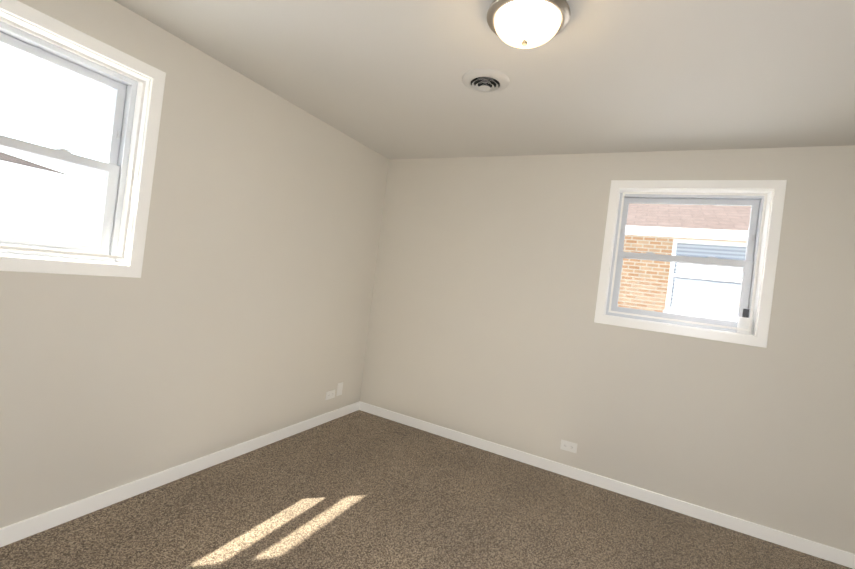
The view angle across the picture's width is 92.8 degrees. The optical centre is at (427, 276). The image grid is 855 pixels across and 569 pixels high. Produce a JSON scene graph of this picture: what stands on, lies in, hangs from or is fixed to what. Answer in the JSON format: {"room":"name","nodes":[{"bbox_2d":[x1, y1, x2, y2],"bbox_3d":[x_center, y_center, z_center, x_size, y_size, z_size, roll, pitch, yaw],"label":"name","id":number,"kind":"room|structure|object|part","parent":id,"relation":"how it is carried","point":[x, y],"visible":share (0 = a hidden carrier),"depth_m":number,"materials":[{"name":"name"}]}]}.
{"room":"empty bedroom","nodes":[
{"label":"empty bedroom","id":0,"kind":"room"},
{"bbox_2d":[0,0,388,527],"bbox_3d":[-1.476,-0.044,2.363,0.250,2.440,4.200,7,0,27],"label":"wall","id":1,"kind":"structure","parent":0,"point":[238,312],"depth_m":2.36,"materials":[{"name":"beige paint"}]},
{"bbox_2d":[0,0,165,277],"bbox_3d":[-1.725,-0.559,1.679,0.212,1.058,1.018,7,0,27],"label":"window","id":2,"kind":"structure","parent":1,"relation":"in","point":[37,18],"depth_m":1.95,"materials":[{"name":"white"}]},
{"label":"glass","id":3,"kind":"part","parent":2,"relation":"part of","materials":[{"name":"clear glass"}]},
{"label":"glass","id":4,"kind":"part","parent":2,"relation":"part of","materials":[{"name":"clear glass"}]},
{"bbox_3d":[-1.788,-0.357,1.699,0.036,0.461,0.838,7,0,27],"label":"left window sash","id":5,"kind":"part","parent":2,"relation":"part of","materials":[{"name":"white plastic"}]},
{"bbox_3d":[-1.769,-0.775,1.716,0.027,0.461,0.838,7,0,27],"label":"left window sash","id":6,"kind":"part","parent":2,"relation":"part of","materials":[{"name":"white plastic"}]},
{"bbox_2d":[56,148,72,152],"bbox_3d":[-1.673,-0.582,1.873,0.026,0.014,0.058,7,0,27],"label":"lock","id":7,"kind":"object","parent":2,"relation":"attached to","point":[61,149],"depth_m":1.87,"materials":[{"name":"grey"}]},
{"bbox_2d":[0,10,150,264],"bbox_3d":[-1.696,-0.556,1.665,0.106,0.968,0.928,7,0,27],"label":"liner","id":8,"kind":"object","parent":2,"relation":"attached to","point":[52,36],"visible":0.67,"depth_m":2.04,"materials":[{"name":"white wood"}]},
{"bbox_2d":[116,131,120,138],"bbox_3d":[-1.571,-0.721,2.069,0.011,0.040,0.012,7,0,27],"label":"lock","id":9,"kind":"object","parent":2,"relation":"attached to","point":[117,137],"depth_m":2.07,"materials":[{"name":"grey"}]},
{"bbox_2d":[0,401,360,546],"bbox_3d":[-1.503,1.140,2.301,0.013,0.082,3.700,7,0,27],"label":"baseboard","id":10,"kind":"structure","parent":1,"relation":"attached to","point":[20,530],"depth_m":2.22,"materials":[{"name":"white wood"}]},
{"bbox_2d":[325,390,334,399],"bbox_3d":[-0.843,1.026,3.540,0.008,0.072,0.116,7,0,27],"label":"electrical outlet","id":11,"kind":"object","parent":1,"relation":"attached to","point":[330,394],"visible":1,"depth_m":3.53,"materials":[{"name":"white plastic"}]},
{"bbox_2d":[327,392,333,397],"bbox_3d":[-0.840,1.027,3.539,0.003,0.033,0.068,7,0,27],"label":"receptacle","id":12,"kind":"object","parent":11,"relation":"attached to","point":[329,394],"depth_m":3.54,"materials":[{"name":"white plastic"}]},
{"bbox_2d":[336,382,342,395],"bbox_3d":[-0.785,1.006,3.647,0.006,0.116,0.072,7,0,27],"label":"electrical outlet plate","id":13,"kind":"object","parent":1,"relation":"attached to","point":[339,388],"visible":1,"depth_m":3.64,"materials":[{"name":"white plastic"}]},
{"bbox_2d":[0,410,851,568],"bbox_3d":[0.150,1.458,1.427,4.300,0.150,4.200,7,0,27],"label":"floor","id":14,"kind":"structure","parent":0,"point":[358,489],"depth_m":2.29,"materials":[{"name":"carpet"}]},
{"bbox_2d":[114,0,854,159],"bbox_3d":[0.465,-1.113,1.430,4.300,0.150,4.200,7,0,27],"label":"ceiling","id":15,"kind":"structure","parent":0,"point":[383,78],"depth_m":2.03,"materials":[{"name":"paint"}]},
{"bbox_2d":[462,68,509,92],"bbox_3d":[0.310,-1.035,2.192,0.256,0.040,0.256,7,0,27],"label":"ceiling vent","id":16,"kind":"object","parent":15,"relation":"in","point":[483,80],"visible":1,"depth_m":2.16,"materials":[{"name":"grey"}]},
{"bbox_2d":[487,0,569,48],"bbox_3d":[0.388,-0.975,1.596,0.320,0.140,0.320,7,0,27],"label":"ceiling light","id":17,"kind":"object","parent":15,"relation":"attached to","point":[524,24],"visible":1,"depth_m":1.53,"materials":[{"name":"white glass"}]},
{"bbox_2d":[360,145,854,553],"bbox_3d":[1.322,0.298,3.123,4.050,2.440,0.250,7,0,27],"label":"wall","id":18,"kind":"structure","parent":0,"point":[483,325],"depth_m":2.98,"materials":[{"name":"beige paint"}]},
{"bbox_2d":[560,439,576,452],"bbox_3d":[1.058,1.272,3.051,0.116,0.072,0.008,7,0,27],"label":"electrical outlet","id":19,"kind":"object","parent":18,"relation":"attached to","point":[569,446],"visible":1,"depth_m":3.05,"materials":[{"name":"white plastic"}]},
{"bbox_2d":[563,443,573,450],"bbox_3d":[1.057,1.271,3.049,0.068,0.033,0.003,7,0,27],"label":"receptacle","id":20,"kind":"object","parent":19,"relation":"attached to","point":[566,446],"depth_m":3.05,"materials":[{"name":"white plastic"}]},
{"bbox_2d":[359,402,854,568],"bbox_3d":[1.015,1.448,3.060,3.787,0.082,0.013,7,0,27],"label":"baseboard","id":21,"kind":"structure","parent":18,"relation":"attached to","point":[818,550],"depth_m":2.82,"materials":[{"name":"white wood"}]},
{"bbox_2d":[594,180,786,347],"bbox_3d":[1.785,-0.129,2.865,1.008,1.058,0.212,7,0,27],"label":"window","id":22,"kind":"structure","parent":18,"relation":"in","point":[778,188],"depth_m":2.80,"materials":[{"name":"white"}]},
{"label":"glass","id":23,"kind":"part","parent":22,"relation":"part of","materials":[{"name":"clear glass"}]},
{"bbox_3d":[1.779,0.081,2.904,0.828,0.461,0.036,7,0,27],"label":"right window sash","id":24,"kind":"part","parent":22,"relation":"part of","materials":[{"name":"white plastic"}]},
{"bbox_2d":[619,229,754,260],"bbox_3d":[1.821,-0.236,2.910,0.816,0.178,0.034,7,0,27],"label":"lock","id":25,"kind":"object","parent":22,"relation":"attached to","point":[753,236],"visible":0.92,"depth_m":2.82,"materials":[{"name":"grey"}]},
{"label":"glass","id":26,"kind":"part","parent":22,"relation":"part of","materials":[{"name":"clear glass"}]},
{"bbox_2d":[604,189,772,336],"bbox_3d":[1.770,-0.131,2.837,0.918,0.968,0.106,7,0,27],"label":"liner","id":27,"kind":"object","parent":22,"relation":"attached to","point":[769,193],"visible":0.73,"depth_m":2.67,"materials":[{"name":"white wood"}]},
{"bbox_2d":[736,309,752,334],"bbox_3d":[2.069,0.290,2.650,0.079,0.164,0.080,7,0,27],"label":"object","id":28,"kind":"object","parent":27,"relation":"on","point":[743,321],"visible":0.85,"depth_m":2.63,"materials":[{"name":"white plastic"}]},
{"bbox_3d":[1.846,-0.331,2.936,0.828,0.461,0.027,7,0,27],"label":"right window sash","id":29,"kind":"part","parent":22,"relation":"part of","materials":[{"name":"white plastic"}]},
{"label":"outside","id":30,"kind":"structure","parent":0,"visible":0},
{"label":"ground","id":31,"kind":"structure","parent":30,"visible":0},
{"bbox_2d":[0,152,101,245],"bbox_3d":[-10.269,-1.146,5.481,7.850,4.298,18.350,7,0,27],"label":"house","id":32,"kind":"structure","parent":31,"relation":"on","point":[27,175],"depth_m":6.18,"materials":[{"name":"white"}]},
{"bbox_2d":[617,204,750,321],"bbox_3d":[8.732,0.705,7.540,13.210,5.240,8.400,7,0,27],"label":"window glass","id":33,"kind":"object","parent":31,"relation":"on","point":[693,286],"depth_m":5.73,"materials":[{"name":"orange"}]}
]}

